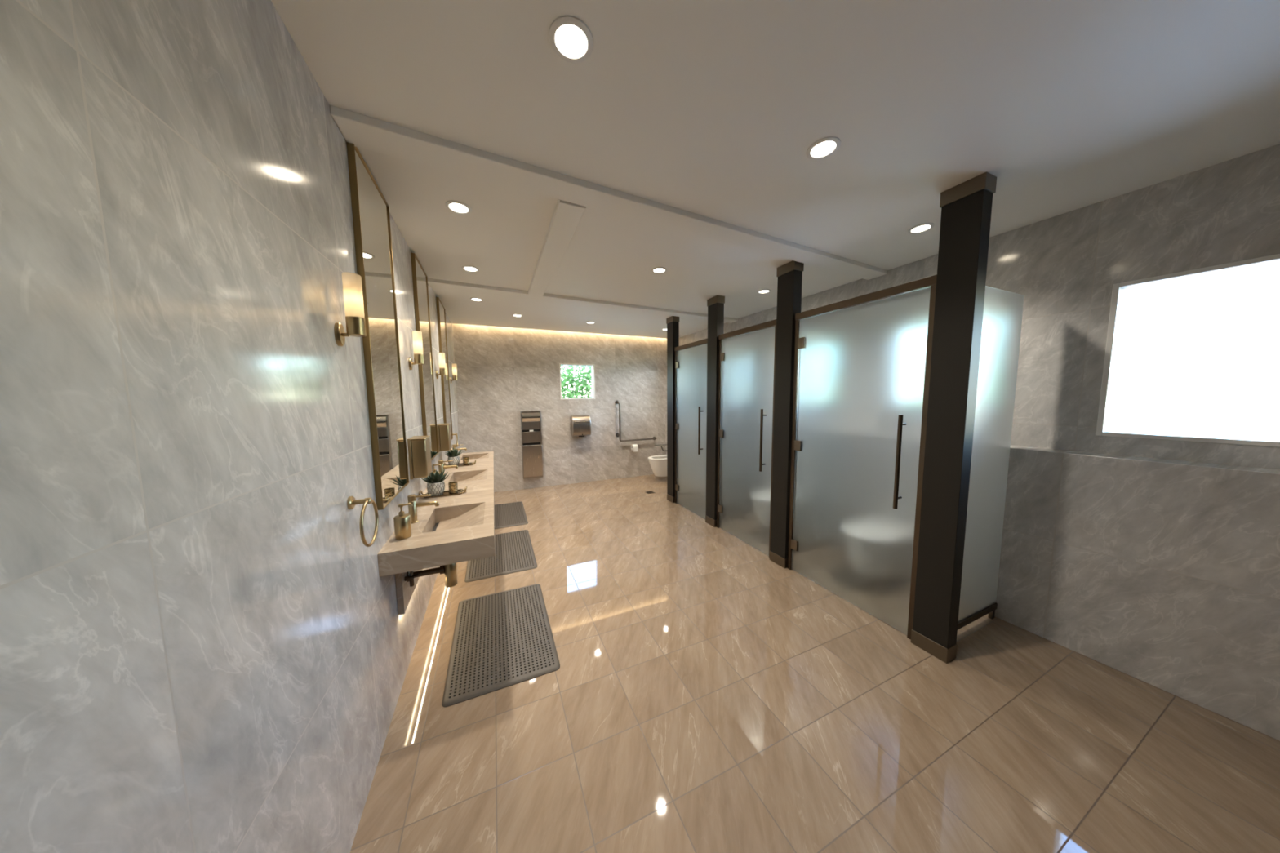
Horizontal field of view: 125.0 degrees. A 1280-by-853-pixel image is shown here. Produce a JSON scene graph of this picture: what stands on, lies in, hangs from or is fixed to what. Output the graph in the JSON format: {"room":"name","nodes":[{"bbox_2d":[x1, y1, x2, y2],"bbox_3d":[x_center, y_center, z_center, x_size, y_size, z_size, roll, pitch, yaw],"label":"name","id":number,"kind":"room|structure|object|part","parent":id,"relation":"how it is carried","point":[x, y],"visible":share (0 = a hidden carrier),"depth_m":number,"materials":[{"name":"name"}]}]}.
{"room":"public restroom","nodes":[
{"label":"public restroom","id":0,"kind":"room"},
{"bbox_2d":[0,0,459,852],"bbox_3d":[-1.385,-0.004,1.742,0.140,2.720,7.372,-3,6,-24],"label":"wall","id":1,"kind":"structure","parent":0,"point":[204,649],"depth_m":0.59,"materials":[{"name":"grey stone"}]},
{"bbox_2d":[333,271,366,346],"bbox_3d":[-1.050,-0.419,1.206,0.082,0.256,0.055,-3,6,-24],"label":"wall sconce","id":2,"kind":"object","parent":1,"relation":"attached to","point":[352,282],"visible":1,"depth_m":1.19,"materials":[{"name":"white glass"}]},
{"bbox_3d":[-1.081,-0.332,1.200,0.014,0.084,0.052,-3,6,-24],"label":"wall plate","id":3,"kind":"part","parent":2,"relation":"part of","materials":[{"name":"gold metal"}]},
{"bbox_3d":[-1.066,-0.332,1.206,0.022,0.014,0.014,-3,6,-24],"label":"arm","id":4,"kind":"part","parent":2,"relation":"part of","materials":[{"name":"gold metal"}]},
{"bbox_3d":[-1.038,-0.470,1.207,0.054,0.152,0.054,-3,6,-24],"label":"lamp shade","id":5,"kind":"part","parent":2,"relation":"part of","materials":[{"name":"white glass"}]},
{"bbox_2d":[346,496,378,546],"bbox_3d":[-1.041,0.354,1.249,0.065,0.195,0.177,-3,6,-24],"label":"towel ring","id":6,"kind":"object","parent":1,"relation":"attached to","point":[351,502],"visible":1,"depth_m":1.23,"materials":[{"name":"gold metal"}]},
{"bbox_3d":[-1.066,0.282,1.232,0.011,0.048,0.048,-3,6,-24],"label":"wall plate","id":7,"kind":"part","parent":6,"relation":"part of","materials":[{"name":"gold metal"}]},
{"bbox_3d":[-1.037,0.281,1.245,0.055,0.024,0.024,-3,6,-24],"label":"post","id":8,"kind":"part","parent":6,"relation":"part of","materials":[{"name":"gold metal"}]},
{"bbox_2d":[346,141,408,510],"bbox_3d":[-1.281,-0.417,1.664,0.025,1.555,0.507,-3,6,-24],"label":"wall mirror","id":9,"kind":"object","parent":1,"relation":"attached to","point":[370,207],"visible":0.93,"depth_m":1.59,"materials":[{"name":"gold metal"}]},
{"bbox_2d":[395,568,422,614],"bbox_3d":[-1.776,0.709,2.935,0.028,0.321,2.670,-3,6,-24],"label":"panel","id":10,"kind":"object","parent":1,"relation":"attached to","point":[404,592],"visible":0.21,"depth_m":1.73,"materials":[{"name":"beige stone"}]},
{"bbox_2d":[408,330,423,369],"bbox_3d":[-1.502,-0.507,2.233,0.082,0.256,0.055,-3,6,-24],"label":"wall sconce","id":11,"kind":"object","parent":1,"relation":"attached to","point":[416,335],"visible":1,"depth_m":2.22,"materials":[{"name":"white glass"}]},
{"bbox_3d":[-1.532,-0.420,2.227,0.014,0.084,0.052,-3,6,-24],"label":"wall plate","id":12,"kind":"part","parent":11,"relation":"part of","materials":[{"name":"gold metal"}]},
{"bbox_3d":[-1.489,-0.559,2.233,0.054,0.152,0.054,-3,6,-24],"label":"lamp shade","id":13,"kind":"part","parent":11,"relation":"part of","materials":[{"name":"white glass"}]},
{"bbox_2d":[407,435,431,479],"bbox_3d":[-1.442,0.197,2.193,0.097,0.258,0.190,-3,6,-24],"label":"dispenser","id":14,"kind":"object","parent":1,"relation":"attached to","point":[419,446],"visible":1,"depth_m":2.12,"materials":[{"name":"gold metal"}]},
{"bbox_3d":[-1.480,0.199,2.177,0.016,0.258,0.190,-3,6,-24],"label":"plate","id":15,"kind":"part","parent":14,"relation":"part of","materials":[{"name":"gold metal"}]},
{"bbox_3d":[-1.437,0.073,2.182,0.085,0.007,0.181,-3,6,-24],"label":"lid","id":16,"kind":"part","parent":14,"relation":"part of","materials":[{"name":"gold metal"}]},
{"bbox_2d":[410,252,438,460],"bbox_3d":[-1.748,-0.509,2.725,0.025,1.555,0.507,-3,6,-24],"label":"wall mirror","id":17,"kind":"object","parent":1,"relation":"attached to","point":[420,278],"visible":0.76,"depth_m":2.68,"materials":[{"name":"gold metal"}]},
{"bbox_2d":[377,451,494,577],"bbox_3d":[-1.530,0.496,2.901,0.475,0.106,2.895,-3,6,-24],"label":"countertop","id":18,"kind":"structure","parent":1,"relation":"attached to","point":[461,528],"depth_m":1.79,"materials":[{"name":"beige stone"}]},
{"bbox_2d":[393,503,413,539],"bbox_3d":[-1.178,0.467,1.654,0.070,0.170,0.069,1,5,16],"label":"soap bottle","id":19,"kind":"object","parent":18,"relation":"on","point":[402,527],"visible":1,"depth_m":1.63,"materials":[{"name":"gold metal"}]},
{"bbox_2d":[407,494,439,524],"bbox_3d":[-1.218,0.456,1.876,0.152,0.153,0.048,-3,6,-24],"label":"faucet","id":20,"kind":"object","parent":18,"relation":"on","point":[411,499],"visible":0.94,"depth_m":1.85,"materials":[{"name":"gold metal"}]},
{"bbox_3d":[-1.219,0.390,1.870,0.080,0.007,0.014,-3,6,-24],"label":"lever","id":21,"kind":"part","parent":20,"relation":"part of","materials":[{"name":"gold metal"}]},
{"bbox_3d":[-1.201,0.441,1.882,0.116,0.028,0.021,-3,6,-24],"label":"spout","id":22,"kind":"part","parent":20,"relation":"part of","materials":[{"name":"gold metal"}]},
{"bbox_2d":[404,563,457,587],"bbox_3d":[-1.155,0.778,1.849,0.236,0.275,0.103,-3,6,-24],"label":"trap","id":23,"kind":"object","parent":18,"relation":"attached to","point":[450,571],"visible":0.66,"depth_m":1.87,"materials":[{"name":"gold metal"}]},
{"bbox_2d":[429,464,440,475],"bbox_3d":[-1.621,0.383,2.630,0.070,0.170,0.069,1,5,16],"label":"soap bottle","id":24,"kind":"object","parent":18,"relation":"on","point":[433,465],"visible":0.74,"depth_m":2.62,"materials":[{"name":"gold metal"}]},
{"bbox_2d":[418,485,466,497],"bbox_3d":[-1.407,0.467,2.391,0.293,0.042,0.125,-3,6,-24],"label":"serving tray","id":25,"kind":"object","parent":18,"relation":"on","point":[446,493],"visible":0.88,"depth_m":2.38,"materials":[{"name":"gold metal"}]},
{"bbox_3d":[-1.522,0.473,2.341,0.042,0.042,0.080,-3,6,-24],"label":"handle","id":26,"kind":"part","parent":25,"relation":"part of","materials":[{"name":"gold metal"}]},
{"bbox_2d":[420,469,450,496],"bbox_3d":[-1.452,0.397,2.370,0.191,0.177,0.189,-3,6,-24],"label":"potted succulent","id":27,"kind":"object","parent":25,"relation":"on","point":[435,485],"visible":0.99,"depth_m":2.33,"materials":[{"name":"white ceramic"}]},
{"bbox_2d":[426,480,444,496],"bbox_3d":[-1.447,0.438,2.365,0.110,0.095,0.110,-3,6,-24],"label":"pot","id":28,"kind":"object","parent":27,"relation":"attached to","point":[434,488],"depth_m":2.33,"materials":[{"name":"grey ceramic"}]},
{"bbox_3d":[-1.407,0.482,2.393,0.235,0.010,0.125,-3,6,-24],"label":"dish","id":29,"kind":"part","parent":25,"relation":"part of","materials":[{"name":"gold metal"}]},
{"bbox_2d":[448,481,457,493],"bbox_3d":[-1.352,0.443,2.413,0.059,0.075,0.059,-3,6,-24],"label":"cup","id":30,"kind":"object","parent":25,"relation":"on","point":[453,486],"visible":1,"depth_m":2.39,"materials":[{"name":"gold metal"}]},
{"bbox_2d":[438,460,457,475],"bbox_3d":[-1.665,0.368,2.894,0.152,0.153,0.048,-3,6,-24],"label":"faucet","id":31,"kind":"object","parent":18,"relation":"on","point":[441,468],"visible":0.7,"depth_m":2.87,"materials":[{"name":"gold metal"}]},
{"bbox_3d":[-1.649,0.353,2.900,0.116,0.028,0.021,-3,6,-24],"label":"spout","id":32,"kind":"part","parent":31,"relation":"part of","materials":[{"name":"gold metal"}]},
{"bbox_2d":[422,502,484,533],"bbox_3d":[-1.072,0.575,1.962,0.288,0.102,0.420,-3,6,-24],"label":"sink basin","id":33,"kind":"object","parent":18,"relation":"in","point":[449,517],"depth_m":2.07,"materials":[{"name":"beige stone"}]},
{"bbox_2d":[443,459,475,466],"bbox_3d":[-1.845,0.379,3.418,0.293,0.042,0.125,-3,6,-24],"label":"serving tray","id":34,"kind":"object","parent":18,"relation":"on","point":[474,463],"visible":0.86,"depth_m":3.42,"materials":[{"name":"gold metal"}]},
{"bbox_2d":[444,448,462,465],"bbox_3d":[-1.904,0.308,3.393,0.189,0.177,0.191,1,6,20],"label":"potted succulent","id":35,"kind":"object","parent":34,"relation":"on","point":[453,455],"visible":0.91,"depth_m":3.36,"materials":[{"name":"white plant"}]},
{"bbox_2d":[447,456,459,465],"bbox_3d":[-1.895,0.349,3.394,0.109,0.086,0.109,-4,6,-36],"label":"pot","id":36,"kind":"object","parent":35,"relation":"on","point":[455,460],"depth_m":3.35,"materials":[{"name":"grey ceramic"}]},
{"bbox_3d":[-1.845,0.394,3.420,0.235,0.010,0.125,-3,6,-24],"label":"dish","id":37,"kind":"part","parent":34,"relation":"part of","materials":[{"name":"gold metal"}]},
{"bbox_2d":[462,457,469,465],"bbox_3d":[-1.794,0.355,3.438,0.059,0.075,0.059,-3,6,-24],"label":"cup","id":38,"kind":"object","parent":34,"relation":"on","point":[465,460],"visible":0.98,"depth_m":3.42,"materials":[{"name":"gold metal"}]},
{"bbox_2d":[452,444,466,450],"bbox_3d":[-2.103,0.282,3.888,0.152,0.153,0.048,-3,6,-24],"label":"faucet","id":39,"kind":"object","parent":18,"relation":"on","point":[455,445],"visible":0.66,"depth_m":3.87,"materials":[{"name":"gold metal"}]},
{"bbox_2d":[448,469,488,483],"bbox_3d":[-1.514,0.488,2.968,0.288,0.102,0.425,-3,6,-24],"label":"sink basin","id":40,"kind":"object","parent":18,"relation":"in","point":[479,474],"depth_m":3.12,"materials":[{"name":"beige stone"}]},
{"bbox_2d":[460,453,488,459],"bbox_3d":[-1.944,0.403,3.944,0.288,0.102,0.365,-3,6,-24],"label":"sink basin","id":41,"kind":"object","parent":18,"relation":"in","point":[480,455],"depth_m":4.09,"materials":[{"name":"beige stone"}]},
{"bbox_2d":[435,352,445,378],"bbox_3d":[-1.967,-0.599,3.291,0.082,0.256,0.055,-3,6,-24],"label":"wall sconce","id":42,"kind":"object","parent":1,"relation":"attached to","point":[441,355],"visible":1,"depth_m":3.27,"materials":[{"name":"white glass"}]},
{"bbox_3d":[-1.955,-0.651,3.292,0.054,0.152,0.054,-3,6,-24],"label":"lamp shade","id":43,"kind":"part","parent":42,"relation":"part of","materials":[{"name":"white glass"}]},
{"bbox_2d":[436,422,451,451],"bbox_3d":[-1.914,0.103,3.265,0.097,0.258,0.190,-3,6,-24],"label":"dispenser","id":44,"kind":"object","parent":1,"relation":"attached to","point":[444,440],"visible":0.98,"depth_m":3.19,"materials":[{"name":"gold metal"}]},
{"bbox_3d":[-1.951,0.105,3.249,0.016,0.258,0.190,-3,6,-24],"label":"plate","id":45,"kind":"part","parent":44,"relation":"part of","materials":[{"name":"gold metal"}]},
{"bbox_2d":[435,297,453,439],"bbox_3d":[-2.215,-0.601,3.788,0.025,1.555,0.507,-3,6,-24],"label":"wall mirror","id":46,"kind":"object","parent":1,"relation":"attached to","point":[441,313],"visible":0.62,"depth_m":3.73,"materials":[{"name":"gold metal"}]},
{"bbox_2d":[449,363,457,383],"bbox_3d":[-2.433,-0.690,4.350,0.082,0.256,0.055,-3,6,-24],"label":"wall sconce","id":47,"kind":"object","parent":1,"relation":"attached to","point":[454,365],"visible":1,"depth_m":4.33,"materials":[{"name":"white glass"}]},
{"bbox_3d":[-2.421,-0.742,4.351,0.054,0.152,0.054,-3,6,-24],"label":"lamp shade","id":48,"kind":"part","parent":47,"relation":"part of","materials":[{"name":"white glass"}]},
{"bbox_2d":[452,432,457,447],"bbox_3d":[-2.349,0.175,4.231,0.065,0.195,0.177,-3,6,-24],"label":"towel ring","id":49,"kind":"object","parent":1,"relation":"attached to","point":[455,434],"visible":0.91,"depth_m":4.22,"materials":[{"name":"gold metal"}]},
{"bbox_2d":[452,323,666,492],"bbox_3d":[-1.078,-0.374,5.808,3.700,2.720,0.140,-3,6,-24],"label":"wall","id":50,"kind":"structure","parent":0,"point":[503,373],"depth_m":5.61,"materials":[{"name":"beige stone"}]},
{"bbox_2d":[520,410,542,479],"bbox_3d":[-1.758,0.299,5.427,0.310,1.100,0.115,-3,6,-24],"label":"dispenser","id":51,"kind":"object","parent":50,"relation":"attached to","point":[531,420],"visible":1,"depth_m":5.40,"materials":[{"name":"silver metal"}]},
{"bbox_3d":[-1.767,-0.015,5.411,0.278,0.128,0.044,-3,6,-24],"label":"panel","id":52,"kind":"part","parent":51,"relation":"part of","materials":[{"name":"silver metal"}]},
{"bbox_3d":[-1.763,-0.155,5.388,0.278,0.150,0.066,-3,6,-24],"label":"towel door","id":53,"kind":"part","parent":51,"relation":"part of","materials":[{"name":"silver metal"}]},
{"bbox_3d":[-1.765,0.174,5.428,0.278,0.179,0.044,-3,6,-24],"label":"panel","id":54,"kind":"part","parent":51,"relation":"part of","materials":[{"name":"silver metal"}]},
{"bbox_2d":[559,363,595,399],"bbox_3d":[-1.092,-0.773,5.765,0.606,0.606,0.144,-3,6,-24],"label":"window","id":55,"kind":"structure","parent":50,"relation":"in","point":[593,368],"depth_m":5.76,"materials":[{"name":"white paint"}]},
{"bbox_2d":[570,414,591,436],"bbox_3d":[-1.008,-0.009,5.700,0.320,0.358,0.171,-3,6,-24],"label":"dryer","id":56,"kind":"object","parent":50,"relation":"attached to","point":[580,425],"visible":1,"depth_m":5.64,"materials":[{"name":"silver metal"}]},
{"bbox_2d":[631,444,638,452],"bbox_3d":[-0.095,0.394,6.157,0.141,0.130,0.130,-3,6,-24],"label":"paper roll","id":57,"kind":"object","parent":50,"relation":"attached to","point":[634,447],"visible":1,"depth_m":6.10,"materials":[{"name":"white paper"}]},
{"bbox_2d":[614,400,656,441],"bbox_3d":[-0.059,-0.104,6.161,0.813,0.768,0.074,-3,6,-24],"label":"grab bar","id":58,"kind":"object","parent":50,"relation":"attached to","point":[616,402],"visible":1,"depth_m":6.03,"materials":[{"name":"grey metal"}]},
{"bbox_2d":[271,0,1279,337],"bbox_3d":[0.379,-1.368,2.354,3.700,0.145,7.007,-3,6,-24],"label":"ceiling","id":59,"kind":"structure","parent":0,"point":[714,109],"depth_m":1.28,"materials":[{"name":"white paint"}]},
{"bbox_2d":[444,200,471,213],"bbox_3d":[-1.025,-1.238,1.885,0.132,0.006,0.132,-3,6,-24],"label":"recessed light","id":60,"kind":"object","parent":59,"relation":"in","point":[460,207],"visible":1,"depth_m":1.88,"materials":[{"name":"white paint"}]},
{"bbox_2d":[462,265,479,271],"bbox_3d":[-1.412,-1.315,2.780,0.132,0.006,0.132,-3,6,-24],"label":"recessed light","id":61,"kind":"object","parent":59,"relation":"in","point":[468,268],"visible":1,"depth_m":2.77,"materials":[{"name":"white paint"}]},
{"bbox_2d":[470,297,483,301],"bbox_3d":[-1.786,-1.390,3.645,0.132,0.006,0.132,-3,6,-24],"label":"recessed light","id":62,"kind":"object","parent":59,"relation":"in","point":[475,299],"visible":1,"depth_m":3.64,"materials":[{"name":"white paint"}]},
{"bbox_2d":[511,314,522,316],"bbox_3d":[-1.608,-1.457,4.370,0.132,0.006,0.132,-3,6,-24],"label":"recessed light","id":63,"kind":"object","parent":59,"relation":"in","point":[514,315],"visible":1,"depth_m":4.38,"materials":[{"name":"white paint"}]},
{"bbox_2d":[528,199,586,296],"bbox_3d":[-0.719,-1.293,2.619,0.146,0.037,1.760,-3,6,-24],"label":"trim","id":64,"kind":"structure","parent":59,"relation":"attached to","point":[566,215],"depth_m":2.25,"materials":[{"name":"white paint"}]},
{"bbox_2d":[548,15,593,62],"bbox_3d":[-0.207,-1.166,1.008,0.132,0.006,0.132,-3,6,-24],"label":"recessed light","id":65,"kind":"object","parent":59,"relation":"in","point":[573,41],"visible":1,"depth_m":1.00,"materials":[{"name":"white paint"}]},
{"bbox_2d":[427,278,737,323],"bbox_3d":[-0.296,-1.414,3.899,3.717,0.033,0.150,-3,6,-27],"label":"trim","id":66,"kind":"structure","parent":59,"relation":"attached to","point":[431,282],"depth_m":3.59,"materials":[{"name":"white paint"}]},
{"bbox_2d":[329,105,887,279],"bbox_3d":[0.477,-1.263,2.141,3.717,0.033,0.165,-3,6,-27],"label":"ceiling beam","id":67,"kind":"structure","parent":59,"relation":"attached to","point":[366,132],"depth_m":1.66,"materials":[{"name":"white paint"}]},
{"bbox_2d":[651,266,666,273],"bbox_3d":[0.165,-1.335,2.847,0.132,0.006,0.132,-3,6,-24],"label":"recessed light","id":68,"kind":"object","parent":59,"relation":"in","point":[657,269],"visible":1,"depth_m":2.84,"materials":[{"name":"white paint"}]},
{"bbox_2d":[757,288,770,293],"bbox_3d":[1.286,-1.400,3.456,0.132,0.006,0.132,-3,6,-24],"label":"recessed light","id":69,"kind":"object","parent":59,"relation":"in","point":[764,291],"visible":1,"depth_m":3.45,"materials":[{"name":"white paint"}]},
{"bbox_2d":[806,136,840,159],"bbox_3d":[0.802,-1.215,1.459,0.132,0.006,0.132,-3,6,-24],"label":"recessed light","id":70,"kind":"object","parent":59,"relation":"in","point":[823,148],"visible":1,"depth_m":1.46,"materials":[{"name":"white paint"}]},
{"bbox_2d":[907,222,933,233],"bbox_3d":[1.828,-1.289,2.170,0.132,0.006,0.132,-3,6,-24],"label":"recessed light","id":71,"kind":"object","parent":59,"relation":"in","point":[921,228],"visible":1,"depth_m":2.17,"materials":[{"name":"white paint"}]},
{"bbox_2d":[350,474,1279,852],"bbox_3d":[0.386,1.315,2.635,3.980,0.100,7.372,-3,6,-24],"label":"floor","id":72,"kind":"structure","parent":0,"point":[706,694],"depth_m":1.48,"materials":[{"name":"beige tile"}]},
{"bbox_2d":[441,583,559,706],"bbox_3d":[-0.886,1.313,2.151,0.575,0.013,0.925,-3,6,-24],"label":"floor mat","id":73,"kind":"object","parent":72,"relation":"on","point":[504,639],"visible":1,"depth_m":2.01,"materials":[{"name":"grey rubber"}]},
{"bbox_2d":[464,529,537,582],"bbox_3d":[-1.351,1.218,3.248,0.575,0.013,0.925,-3,6,-24],"label":"floor mat","id":74,"kind":"object","parent":72,"relation":"on","point":[513,551],"visible":0.78,"depth_m":3.07,"materials":[{"name":"grey rubber"}]},
{"bbox_2d":[494,501,528,528],"bbox_3d":[-1.776,1.129,4.270,0.575,0.013,0.925,-3,6,-24],"label":"floor mat","id":75,"kind":"object","parent":72,"relation":"on","point":[508,514],"visible":0.66,"depth_m":4.22,"materials":[{"name":"grey rubber"}]},
{"bbox_2d":[644,490,654,493],"bbox_3d":[0.156,1.031,5.221,0.124,0.003,0.124,-3,6,-24],"label":"floor drain","id":76,"kind":"object","parent":72,"relation":"on","point":[650,491],"visible":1,"depth_m":5.21,"materials":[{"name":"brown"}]},
{"bbox_2d":[666,315,679,502],"bbox_3d":[0.461,-0.213,4.676,0.103,2.574,0.184,-3,6,-24],"label":"post","id":77,"kind":"object","parent":72,"relation":"on","point":[673,322],"visible":0.77,"depth_m":4.62,"materials":[{"name":"brown metal"}]},
{"bbox_2d":[674,337,707,503],"bbox_3d":[0.653,0.034,4.252,0.046,2.154,0.781,-3,6,-24],"label":"door frame","id":78,"kind":"structure","parent":72,"relation":"on","point":[698,343],"depth_m":4.52,"materials":[{"name":"brown metal"}]},
{"bbox_3d":[0.643,-1.014,4.157,0.046,0.050,0.781,-3,6,-24],"label":"head rail","id":79,"kind":"part","parent":78,"relation":"part of","materials":[{"name":"brown metal"}]},
{"bbox_2d":[675,343,706,519],"bbox_3d":[0.625,0.058,4.244,0.076,2.093,0.721,-3,6,-22],"label":"door","id":80,"kind":"structure","parent":78,"relation":"attached to","point":[691,362],"depth_m":4.21,"materials":[{"name":"clear glass"}]},
{"bbox_3d":[0.707,0.049,3.977,0.023,0.575,0.023,-3,6,-24],"label":"handle","id":81,"kind":"part","parent":80,"relation":"part of","materials":[{"name":"brown metal"}]},
{"bbox_2d":[705,295,724,527],"bbox_3d":[0.849,-0.137,3.794,0.103,2.574,0.184,-3,6,-24],"label":"post","id":82,"kind":"object","parent":72,"relation":"on","point":[715,304],"visible":0.88,"depth_m":3.75,"materials":[{"name":"brown metal"}]},
{"bbox_2d":[716,319,776,557],"bbox_3d":[1.049,0.112,3.351,0.046,2.154,0.822,-3,6,-24],"label":"door frame","id":83,"kind":"structure","parent":72,"relation":"on","point":[771,323],"depth_m":3.39,"materials":[{"name":"brown metal"}]},
{"bbox_2d":[718,326,774,555],"bbox_3d":[1.022,0.136,3.343,0.076,2.093,0.762,-3,6,-23],"label":"door","id":84,"kind":"structure","parent":83,"relation":"attached to","point":[747,367],"depth_m":3.30,"materials":[{"name":"clear glass"}]},
{"bbox_3d":[1.111,0.128,3.057,0.023,0.575,0.023,-3,6,-24],"label":"handle","id":85,"kind":"part","parent":84,"relation":"part of","materials":[{"name":"brown metal"}]},
{"bbox_3d":[1.040,-0.936,3.256,0.046,0.050,0.822,-3,6,-24],"label":"head rail","id":86,"kind":"part","parent":83,"relation":"part of","materials":[{"name":"brown metal"}]},
{"bbox_2d":[769,260,804,568],"bbox_3d":[1.254,-0.058,2.874,0.103,2.574,0.184,-3,6,-24],"label":"post","id":87,"kind":"object","parent":72,"relation":"on","point":[789,275],"visible":0.81,"depth_m":2.83,"materials":[{"name":"brown metal"}]},
{"bbox_2d":[787,274,937,639],"bbox_3d":[1.478,0.196,2.375,0.046,2.154,0.946,-3,6,-24],"label":"door frame","id":88,"kind":"structure","parent":72,"relation":"on","point":[928,282],"depth_m":2.02,"materials":[{"name":"brown metal"}]},
{"bbox_2d":[791,286,930,635],"bbox_3d":[1.451,0.221,2.366,0.076,2.093,0.886,-3,6,-23],"label":"door","id":89,"kind":"structure","parent":88,"relation":"attached to","point":[861,376],"depth_m":2.27,"materials":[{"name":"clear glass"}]},
{"bbox_3d":[1.566,0.217,2.024,0.023,0.575,0.023,-3,6,-24],"label":"handle","id":90,"kind":"part","parent":89,"relation":"part of","materials":[{"name":"brown metal"}]},
{"bbox_3d":[1.469,-0.852,2.280,0.046,0.050,0.946,-3,6,-24],"label":"head rail","id":91,"kind":"part","parent":88,"relation":"part of","materials":[{"name":"brown metal"}]},
{"bbox_2d":[911,171,996,663],"bbox_3d":[1.708,0.032,1.841,0.103,2.574,0.184,-3,6,-24],"label":"post","id":92,"kind":"object","parent":72,"relation":"on","point":[966,206],"visible":1,"depth_m":1.80,"materials":[{"name":"brown metal"}]},
{"bbox_2d":[957,285,1024,630],"bbox_3d":[2.066,0.251,2.019,0.681,2.100,0.024,-3,6,-24],"label":"glass partition","id":93,"kind":"structure","parent":72,"relation":"on","point":[1002,313],"depth_m":2.04,"materials":[{"name":"clear glass"}]},
{"bbox_3d":[2.075,1.217,2.106,0.681,0.040,0.024,-3,6,-24],"label":"rail","id":94,"kind":"part","parent":93,"relation":"part of","materials":[{"name":"brown metal"}]},
{"bbox_2d":[679,143,1279,469],"bbox_3d":[2.132,-0.174,3.275,0.140,2.720,7.372,-3,6,-24],"label":"wall","id":95,"kind":"structure","parent":0,"point":[1066,267],"depth_m":1.92,"materials":[{"name":"grey stone"}]},
{"bbox_2d":[648,454,666,476],"bbox_3d":[0.415,0.706,5.997,0.570,0.347,0.376,-3,6,-24],"label":"toilet","id":96,"kind":"object","parent":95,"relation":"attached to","point":[658,464],"visible":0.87,"depth_m":5.84,"materials":[{"name":"white ceramic"}]},
{"bbox_3d":[0.382,0.557,5.969,0.500,0.016,0.376,-3,6,-24],"label":"seat","id":97,"kind":"part","parent":96,"relation":"part of","materials":[{"name":"white ceramic"}]},
{"bbox_2d":[653,444,666,451],"bbox_3d":[0.507,0.374,5.756,0.565,0.220,0.080,-3,6,-24],"label":"support rail","id":98,"kind":"object","parent":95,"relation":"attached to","point":[660,445],"visible":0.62,"depth_m":5.69,"materials":[{"name":"silver metal"}]},
{"bbox_2d":[665,414,1279,741],"bbox_3d":[1.997,0.614,3.283,0.170,1.150,7.092,-3,6,-24],"label":"wainscoting","id":99,"kind":"structure","parent":95,"relation":"attached to","point":[1163,574],"depth_m":1.69,"materials":[{"name":"grey stone"}]},
{"bbox_2d":[1095,253,1279,447],"bbox_3d":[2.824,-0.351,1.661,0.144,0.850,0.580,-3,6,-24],"label":"window","id":100,"kind":"structure","parent":95,"relation":"in","point":[1119,293],"depth_m":1.84,"materials":[{"name":"white paint"}]},
{"label":"outside","id":101,"kind":"structure","parent":0,"visible":0},
{"bbox_3d":[0.810,1.085,7.025,20.000,0.160,28.000,-3,6,-24],"label":"ground","id":102,"kind":"structure","parent":101,"visible":0},
{"bbox_2d":[560,365,591,398],"bbox_3d":[-1.374,-0.497,7.386,3.032,2.980,1.282,-2,5,-20],"label":"shrub","id":103,"kind":"object","parent":102,"relation":"on","point":[578,391],"visible":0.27,"depth_m":7.28,"materials":[{"name":"green plant"}]}
]}

